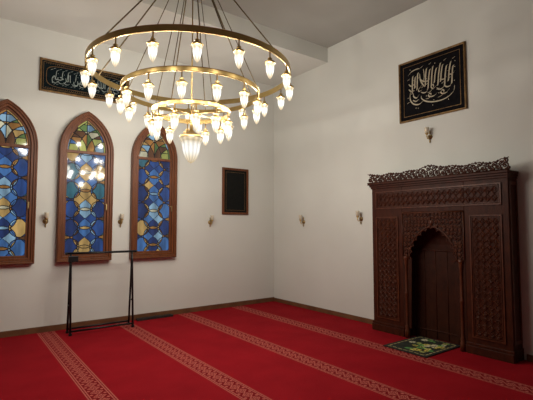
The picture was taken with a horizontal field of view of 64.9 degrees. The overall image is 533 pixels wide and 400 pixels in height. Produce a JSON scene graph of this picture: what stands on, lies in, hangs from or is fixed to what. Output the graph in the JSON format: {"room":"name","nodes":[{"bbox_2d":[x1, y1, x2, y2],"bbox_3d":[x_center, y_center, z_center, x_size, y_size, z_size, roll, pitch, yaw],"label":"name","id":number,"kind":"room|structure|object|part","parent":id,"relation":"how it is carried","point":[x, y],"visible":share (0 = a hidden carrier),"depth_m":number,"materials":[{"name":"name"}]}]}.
{"room":"mosque","nodes":[
{"label":"mosque","id":0,"kind":"room"},
{"bbox_2d":[0,18,273,331],"bbox_3d":[-3.809,-0.491,6.295,10.140,4.960,0.200,3,-4,-37],"label":"wall","id":1,"kind":"structure","parent":0,"point":[229,260],"depth_m":7.30,"materials":[{"name":"paint"}]},
{"bbox_2d":[0,99,37,264],"bbox_3d":[-3.809,-0.273,6.088,0.830,2.419,0.108,3,-4,-37],"label":"window","id":2,"kind":"structure","parent":1,"relation":"in","point":[18,135],"depth_m":6.20,"materials":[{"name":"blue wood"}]},
{"bbox_3d":[-3.829,-0.262,6.115,0.600,2.175,0.001,3,-4,-37],"label":"glass pane","id":3,"kind":"part","parent":2,"relation":"part of","materials":[{"name":"blue glass"}]},
{"bbox_2d":[43,212,48,227],"bbox_3d":[-3.354,0.306,6.380,0.080,0.230,0.126,3,-4,-37],"label":"wall sconce","id":4,"kind":"object","parent":1,"relation":"attached to","point":[46,214],"visible":1,"depth_m":6.35,"materials":[{"name":"brown metal"}]},
{"bbox_2d":[39,57,128,103],"bbox_3d":[-2.945,-1.923,6.874,1.380,0.520,0.043,3,-4,-37],"label":"picture","id":5,"kind":"object","parent":1,"relation":"attached to","point":[58,77],"visible":0.77,"depth_m":6.72,"materials":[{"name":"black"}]},
{"bbox_2d":[55,111,113,262],"bbox_3d":[-2.906,-0.231,6.758,0.830,2.419,0.108,3,-4,-37],"label":"window","id":6,"kind":"structure","parent":1,"relation":"in","point":[84,216],"depth_m":6.77,"materials":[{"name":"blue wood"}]},
{"bbox_3d":[-2.926,-0.220,6.785,0.600,2.175,0.001,3,-4,-37],"label":"glass pane","id":7,"kind":"part","parent":6,"relation":"part of","materials":[{"name":"blue glass"}]},
{"bbox_2d":[118,214,123,226],"bbox_3d":[-2.443,0.347,7.055,0.080,0.230,0.126,3,-4,-37],"label":"wall sconce","id":8,"kind":"object","parent":1,"relation":"attached to","point":[120,221],"visible":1,"depth_m":7.03,"materials":[{"name":"white glass"}]},
{"bbox_2d":[0,297,273,337],"bbox_3d":[-3.743,1.936,6.055,9.740,0.085,0.020,3,-4,-37],"label":"baseboard","id":9,"kind":"structure","parent":1,"relation":"attached to","point":[3,334],"depth_m":7.04,"materials":[{"name":"brown wood"}]},
{"bbox_2d":[129,126,177,258],"bbox_3d":[-1.987,-0.189,7.439,0.830,2.419,0.108,3,-4,-37],"label":"window","id":10,"kind":"structure","parent":1,"relation":"in","point":[154,164],"depth_m":7.45,"materials":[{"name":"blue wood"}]},
{"bbox_3d":[-2.007,-0.178,7.466,0.600,2.175,0.001,3,-4,-37],"label":"glass pane","id":11,"kind":"part","parent":10,"relation":"part of","materials":[{"name":"blue glass"}]},
{"bbox_3d":[-2.000,-0.182,7.457,0.650,2.227,0.053,3,-4,-37],"label":"sash","id":12,"kind":"part","parent":10,"relation":"part of","materials":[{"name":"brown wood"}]},
{"bbox_2d":[0,0,327,85],"bbox_3d":[-3.251,-2.873,5.690,9.740,0.280,1.670,3,-4,-37],"label":"beam","id":13,"kind":"structure","parent":1,"relation":"attached to","point":[85,19],"depth_m":6.71,"materials":[{"name":"paint"}]},
{"bbox_2d":[208,215,213,226],"bbox_3d":[-1.062,0.411,8.079,0.080,0.230,0.126,3,-4,-37],"label":"wall sconce","id":14,"kind":"object","parent":1,"relation":"attached to","point":[212,216],"visible":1,"depth_m":8.07,"materials":[{"name":"white glass"}]},
{"bbox_2d":[222,167,248,214],"bbox_3d":[-0.627,-0.174,8.494,0.620,0.940,0.038,3,-4,-37],"label":"framed picture","id":15,"kind":"object","parent":1,"relation":"attached to","point":[235,181],"visible":1,"depth_m":8.49,"materials":[{"name":"brown wood"}]},
{"bbox_2d":[0,301,532,399],"bbox_3d":[-0.413,1.751,1.575,10.140,0.100,11.590,3,-4,-37],"label":"floor","id":16,"kind":"structure","parent":0,"point":[273,350],"depth_m":4.82,"materials":[{"name":"red carpet"}]},
{"bbox_2d":[65,250,136,335],"bbox_3d":[-2.553,1.400,6.500,1.086,1.210,0.246,3,-4,-37],"label":"rack","id":17,"kind":"object","parent":16,"relation":"on","point":[71,258],"visible":1,"depth_m":6.38,"materials":[{"name":"black metal"}]},
{"bbox_3d":[-2.922,1.383,6.226,0.032,1.172,0.232,3,-4,-37],"label":"frame","id":18,"kind":"part","parent":17,"relation":"part of","materials":[{"name":"black metal"}]},
{"bbox_3d":[-2.613,1.949,6.546,0.920,0.030,0.030,3,-4,-37],"label":"rail","id":19,"kind":"part","parent":17,"relation":"part of","materials":[{"name":"black metal"}]},
{"bbox_3d":[-2.553,0.816,6.536,1.086,0.040,0.038,3,-4,-37],"label":"rail","id":20,"kind":"part","parent":17,"relation":"part of","materials":[{"name":"black metal"}]},
{"bbox_3d":[-2.493,1.939,6.386,0.920,0.030,0.030,3,-4,-37],"label":"rail","id":21,"kind":"part","parent":17,"relation":"part of","materials":[{"name":"black metal"}]},
{"bbox_3d":[-2.184,1.417,6.774,0.032,1.172,0.232,3,-4,-37],"label":"frame","id":22,"kind":"part","parent":17,"relation":"part of","materials":[{"name":"black metal"}]},
{"bbox_2d":[136,314,172,320],"bbox_3d":[-1.939,2.037,7.279,0.640,0.036,0.100,3,-4,-37],"label":"floor vent","id":23,"kind":"object","parent":16,"relation":"in","point":[164,315],"visible":1,"depth_m":7.25,"materials":[{"name":"grey metal"}]},
{"bbox_2d":[383,336,459,357],"bbox_3d":[2.077,1.941,5.581,0.820,0.014,0.640,3,-4,-37],"label":"rug","id":24,"kind":"object","parent":16,"relation":"on","point":[425,347],"visible":1,"depth_m":5.53,"materials":[{"name":"green fabric"}]},
{"bbox_2d":[367,156,523,363],"bbox_3d":[2.353,0.735,5.839,0.290,2.456,2.150,3,-4,-37],"label":"mihrab","id":25,"kind":"object","parent":16,"relation":"on","point":[446,257],"visible":1,"depth_m":5.62,"materials":[{"name":"brown wood"}]},
{"bbox_3d":[1.834,1.025,6.349,0.014,1.540,0.400,3,-4,-37],"label":"carved panel","id":26,"kind":"part","parent":25,"relation":"part of","materials":[{"name":"brown wood"}]},
{"bbox_3d":[2.411,1.330,5.836,0.144,1.248,0.904,3,-4,-37],"label":"niche moulding","id":27,"kind":"part","parent":25,"relation":"part of","materials":[{"name":"brown wood"}]},
{"bbox_3d":[2.350,-0.260,5.905,0.290,0.090,2.115,3,-4,-37],"label":"cornice","id":28,"kind":"part","parent":25,"relation":"part of","materials":[{"name":"brown wood"}]},
{"bbox_3d":[2.717,0.952,5.164,0.014,1.540,0.400,3,-4,-37],"label":"carved panel","id":29,"kind":"part","parent":25,"relation":"part of","materials":[{"name":"brown wood"}]},
{"bbox_3d":[2.988,0.743,5.024,0.200,1.940,0.008,3,-4,-37],"label":"moulding","id":30,"kind":"part","parent":25,"relation":"part of","materials":[{"name":"brown wood"}]},
{"bbox_2d":[193,0,426,47],"bbox_3d":[-0.413,-3.324,1.889,10.140,0.150,11.590,3,-4,-37],"label":"ceiling","id":31,"kind":"structure","parent":0,"point":[325,23],"depth_m":6.67,"materials":[{"name":"paint"}]},
{"bbox_2d":[80,0,293,162],"bbox_3d":[-0.893,-1.742,5.035,2.414,2.620,2.452,-2,-4,27],"label":"chandelier","id":32,"kind":"object","parent":31,"relation":"hanging from","point":[191,141],"visible":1,"depth_m":4.62,"materials":[{"name":"gold metal"}]},
{"bbox_3d":[-1.974,-1.304,4.559,0.106,0.164,0.106,3,-4,-37],"label":"lamp shade","id":33,"kind":"part","parent":32,"relation":"part of","materials":[{"name":"white glass"}]},
{"bbox_3d":[-1.756,-1.325,4.217,0.106,0.164,0.106,3,-4,-37],"label":"lamp shade","id":34,"kind":"part","parent":32,"relation":"part of","materials":[{"name":"white glass"}]},
{"bbox_3d":[-2.062,-1.280,4.955,0.106,0.164,0.106,3,-4,-37],"label":"lamp shade","id":35,"kind":"part","parent":32,"relation":"part of","materials":[{"name":"white glass"}]},
{"bbox_3d":[-2.009,-1.255,5.357,0.106,0.164,0.106,3,-4,-37],"label":"lamp shade","id":36,"kind":"part","parent":32,"relation":"part of","materials":[{"name":"white glass"}]},
{"bbox_3d":[-1.433,-1.341,3.970,0.106,0.164,0.106,3,-4,-37],"label":"lamp shade","id":37,"kind":"part","parent":32,"relation":"part of","materials":[{"name":"white glass"}]},
{"bbox_3d":[-1.662,-1.051,4.771,0.106,0.164,0.106,3,-4,-37],"label":"lamp shade","id":38,"kind":"part","parent":32,"relation":"part of","materials":[{"name":"white glass"}]},
{"bbox_3d":[-1.249,-2.284,4.566,0.016,1.444,1.121,-3,-4,35],"label":"cord","id":39,"kind":"part","parent":32,"relation":"part of","materials":[{"name":"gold metal"}]},
{"bbox_3d":[-1.490,-1.070,4.460,0.106,0.164,0.106,3,-4,-37],"label":"lamp shade","id":40,"kind":"part","parent":32,"relation":"part of","materials":[{"name":"white glass"}]},
{"bbox_3d":[-1.505,-2.249,5.124,0.838,1.444,0.756,3,-4,-37],"label":"cord","id":41,"kind":"part","parent":32,"relation":"part of","materials":[{"name":"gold metal"}]},
{"bbox_3d":[-1.681,-1.029,5.126,0.106,0.164,0.106,3,-4,-37],"label":"lamp shade","id":42,"kind":"part","parent":32,"relation":"part of","materials":[{"name":"white glass"}]},
{"bbox_3d":[-1.821,-1.232,5.717,0.106,0.164,0.106,3,-4,-37],"label":"lamp shade","id":43,"kind":"part","parent":32,"relation":"part of","materials":[{"name":"white glass"}]},
{"bbox_3d":[-1.544,-1.008,5.454,0.106,0.164,0.106,3,-4,-37],"label":"lamp shade","id":44,"kind":"part","parent":32,"relation":"part of","materials":[{"name":"white glass"}]},
{"bbox_3d":[-1.200,-1.083,4.254,0.106,0.164,0.106,3,-4,-37],"label":"lamp shade","id":45,"kind":"part","parent":32,"relation":"part of","materials":[{"name":"white glass"}]},
{"bbox_3d":[-1.322,-2.129,5.084,0.749,1.684,0.010,0,-4,3],"label":"cord","id":46,"kind":"part","parent":32,"relation":"part of","materials":[{"name":"gold metal"}]},
{"bbox_3d":[-1.324,-0.815,4.848,0.106,0.164,0.106,3,-4,-37],"label":"lamp shade","id":47,"kind":"part","parent":32,"relation":"part of","materials":[{"name":"white glass"}]},
{"bbox_3d":[-1.046,-1.348,3.848,0.106,0.164,0.106,3,-4,-37],"label":"lamp shade","id":48,"kind":"part","parent":32,"relation":"part of","materials":[{"name":"white glass"}]},
{"bbox_3d":[-1.331,-0.801,5.081,0.106,0.164,0.106,3,-4,-37],"label":"lamp shade","id":49,"kind":"part","parent":32,"relation":"part of","materials":[{"name":"white glass"}]},
{"bbox_3d":[-1.202,-0.828,4.651,0.106,0.164,0.106,3,-4,-37],"label":"lamp shade","id":50,"kind":"part","parent":32,"relation":"part of","materials":[{"name":"white glass"}]},
{"bbox_3d":[-1.148,-2.016,5.058,0.399,1.912,0.010,0,-4,1],"label":"cord","id":51,"kind":"part","parent":32,"relation":"part of","materials":[{"name":"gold metal"}]},
{"bbox_3d":[-1.220,-0.788,5.285,0.106,0.164,0.106,3,-4,-37],"label":"lamp shade","id":52,"kind":"part","parent":32,"relation":"part of","materials":[{"name":"white glass"}]},
{"bbox_3d":[-0.997,-0.835,4.540,0.106,0.164,0.106,3,-4,-37],"label":"lamp shade","id":53,"kind":"part","parent":32,"relation":"part of","materials":[{"name":"white glass"}]},
{"bbox_3d":[-0.918,-2.157,4.630,0.009,1.684,0.749,0,-4,3],"label":"cord","id":54,"kind":"part","parent":32,"relation":"part of","materials":[{"name":"gold metal"}]},
{"bbox_3d":[-1.149,-2.219,5.625,0.246,1.444,1.098,3,-4,-37],"label":"cord","id":55,"kind":"part","parent":32,"relation":"part of","materials":[{"name":"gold metal"}]},
{"bbox_3d":[-0.850,-1.086,4.194,0.106,0.164,0.106,3,-4,-37],"label":"lamp shade","id":56,"kind":"part","parent":32,"relation":"part of","materials":[{"name":"white glass"}]},
{"bbox_3d":[-0.893,-1.864,5.042,0.280,2.255,0.280,3,-4,-37],"label":"central stem","id":57,"kind":"part","parent":32,"relation":"part of","materials":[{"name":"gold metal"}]},
{"bbox_3d":[-0.893,-0.586,4.963,0.276,0.304,0.276,3,-4,-37],"label":"lamp shade","id":58,"kind":"part","parent":32,"relation":"part of","materials":[{"name":"white glass"}]},
{"bbox_3d":[-0.764,-0.834,4.546,0.106,0.164,0.106,3,-4,-37],"label":"lamp shade","id":59,"kind":"part","parent":32,"relation":"part of","materials":[{"name":"white glass"}]},
{"bbox_3d":[-0.640,-1.347,3.866,0.106,0.164,0.106,3,-4,-37],"label":"lamp shade","id":60,"kind":"part","parent":32,"relation":"part of","materials":[{"name":"white glass"}]},
{"bbox_3d":[-0.936,-0.988,5.788,0.106,0.164,0.106,3,-4,-37],"label":"lamp shade","id":61,"kind":"part","parent":32,"relation":"part of","materials":[{"name":"white glass"}]},
{"bbox_3d":[-0.771,-2.030,4.828,0.010,1.912,0.399,2,-4,-29],"label":"cord","id":62,"kind":"part","parent":32,"relation":"part of","materials":[{"name":"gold metal"}]},
{"bbox_3d":[-0.789,-0.780,5.414,0.106,0.164,0.106,3,-4,-37],"label":"lamp shade","id":63,"kind":"part","parent":32,"relation":"part of","materials":[{"name":"white glass"}]},
{"bbox_3d":[-0.760,-2.003,5.269,0.010,1.912,0.399,-2,-4,31],"label":"cord","id":64,"kind":"part","parent":32,"relation":"part of","materials":[{"name":"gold metal"}]},
{"bbox_3d":[-0.566,-0.827,4.668,0.106,0.164,0.106,3,-4,-37],"label":"lamp shade","id":65,"kind":"part","parent":32,"relation":"part of","materials":[{"name":"white glass"}]},
{"bbox_3d":[-0.507,-1.080,4.291,0.106,0.164,0.106,3,-4,-37],"label":"lamp shade","id":66,"kind":"part","parent":32,"relation":"part of","materials":[{"name":"white glass"}]},
{"bbox_3d":[-0.637,-2.288,4.508,0.016,1.444,1.121,2,-4,-25],"label":"cord","id":67,"kind":"part","parent":32,"relation":"part of","materials":[{"name":"gold metal"}]},
{"bbox_3d":[-0.584,-0.787,5.303,0.106,0.164,0.106,3,-4,-37],"label":"lamp shade","id":68,"kind":"part","parent":32,"relation":"part of","materials":[{"name":"white glass"}]},
{"bbox_3d":[-0.455,-0.814,4.873,0.106,0.164,0.106,3,-4,-37],"label":"lamp shade","id":69,"kind":"part","parent":32,"relation":"part of","materials":[{"name":"white glass"}]},
{"bbox_3d":[-0.462,-0.799,5.105,0.106,0.164,0.106,3,-4,-37],"label":"lamp shade","id":70,"kind":"part","parent":32,"relation":"part of","materials":[{"name":"white glass"}]},
{"bbox_3d":[-0.537,-2.222,5.567,0.016,1.444,1.121,-3,-4,35],"label":"cord","id":71,"kind":"part","parent":32,"relation":"part of","materials":[{"name":"gold metal"}]},
{"bbox_3d":[-0.464,-2.132,5.034,0.749,1.684,0.010,0,-4,3],"label":"cord","id":72,"kind":"part","parent":32,"relation":"part of","materials":[{"name":"gold metal"}]},
{"bbox_3d":[-0.264,-1.338,4.021,0.106,0.164,0.106,3,-4,-37],"label":"lamp shade","id":73,"kind":"part","parent":32,"relation":"part of","materials":[{"name":"white glass"}]},
{"bbox_3d":[-0.295,-1.004,5.522,0.106,0.164,0.106,3,-4,-37],"label":"lamp shade","id":74,"kind":"part","parent":32,"relation":"part of","materials":[{"name":"white glass"}]},
{"bbox_3d":[-0.241,-1.066,4.528,0.106,0.164,0.106,3,-4,-37],"label":"lamp shade","id":75,"kind":"part","parent":32,"relation":"part of","materials":[{"name":"white glass"}]},
{"bbox_3d":[-0.281,-2.257,5.009,1.121,1.444,0.016,0,-4,5],"label":"cord","id":76,"kind":"part","parent":32,"relation":"part of","materials":[{"name":"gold metal"}]},
{"bbox_3d":[-0.124,-1.023,5.211,0.106,0.164,0.106,3,-4,-37],"label":"lamp shade","id":77,"kind":"part","parent":32,"relation":"part of","materials":[{"name":"white glass"}]},
{"bbox_3d":[-0.104,-1.045,4.856,0.106,0.164,0.106,3,-4,-37],"label":"lamp shade","id":78,"kind":"part","parent":32,"relation":"part of","materials":[{"name":"white glass"}]},
{"bbox_3d":[-0.030,-1.228,5.795,0.106,0.164,0.106,3,-4,-37],"label":"lamp shade","id":79,"kind":"part","parent":32,"relation":"part of","materials":[{"name":"white glass"}]},
{"bbox_3d":[0.035,-1.321,4.295,0.106,0.164,0.106,3,-4,-37],"label":"lamp shade","id":80,"kind":"part","parent":32,"relation":"part of","materials":[{"name":"white glass"}]},
{"bbox_3d":[0.188,-1.249,5.453,0.106,0.164,0.106,3,-4,-37],"label":"lamp shade","id":81,"kind":"part","parent":32,"relation":"part of","materials":[{"name":"white glass"}]},
{"bbox_3d":[0.223,-1.298,4.655,0.106,0.164,0.106,3,-4,-37],"label":"lamp shade","id":82,"kind":"part","parent":32,"relation":"part of","materials":[{"name":"white glass"}]},
{"bbox_3d":[0.276,-1.273,5.057,0.106,0.164,0.106,3,-4,-37],"label":"lamp shade","id":83,"kind":"part","parent":32,"relation":"part of","materials":[{"name":"white glass"}]},
{"bbox_2d":[274,0,532,359],"bbox_3d":[3.577,-0.591,4.689,0.200,4.960,11.190,3,-4,-37],"label":"wall","id":84,"kind":"structure","parent":0,"point":[340,126],"depth_m":6.97,"materials":[{"name":"paint"}]},
{"bbox_2d":[299,215,304,226],"bbox_3d":[0.689,0.412,8.250,0.126,0.230,0.080,3,-4,-37],"label":"wall sconce","id":85,"kind":"object","parent":84,"relation":"attached to","point":[300,216],"visible":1,"depth_m":8.23,"materials":[{"name":"white glass"}]},
{"bbox_2d":[356,211,362,223],"bbox_3d":[1.559,0.299,7.082,0.126,0.230,0.080,3,-4,-37],"label":"wall sconce","id":86,"kind":"object","parent":84,"relation":"attached to","point":[357,212],"visible":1,"depth_m":7.06,"materials":[{"name":"brown metal"}]},
{"bbox_2d":[274,298,532,361],"bbox_3d":[3.495,1.842,4.464,0.020,0.075,11.170,3,-4,-37],"label":"baseboard","id":87,"kind":"structure","parent":84,"relation":"attached to","point":[344,315],"depth_m":7.57,"materials":[{"name":"brown wood"}]},
{"bbox_2d":[424,127,432,142],"bbox_3d":[2.349,-0.944,6.099,0.119,0.218,0.076,3,-4,-37],"label":"wall sconce","id":88,"kind":"object","parent":84,"relation":"attached to","point":[429,136],"visible":1,"depth_m":6.08,"materials":[{"name":"brown metal"}]},
{"bbox_2d":[398,41,467,123],"bbox_3d":[2.402,-1.683,6.141,0.038,0.940,1.070,3,-4,-37],"label":"picture","id":89,"kind":"object","parent":84,"relation":"attached to","point":[433,84],"visible":1,"depth_m":6.10,"materials":[{"name":"black fabric"}]}
]}

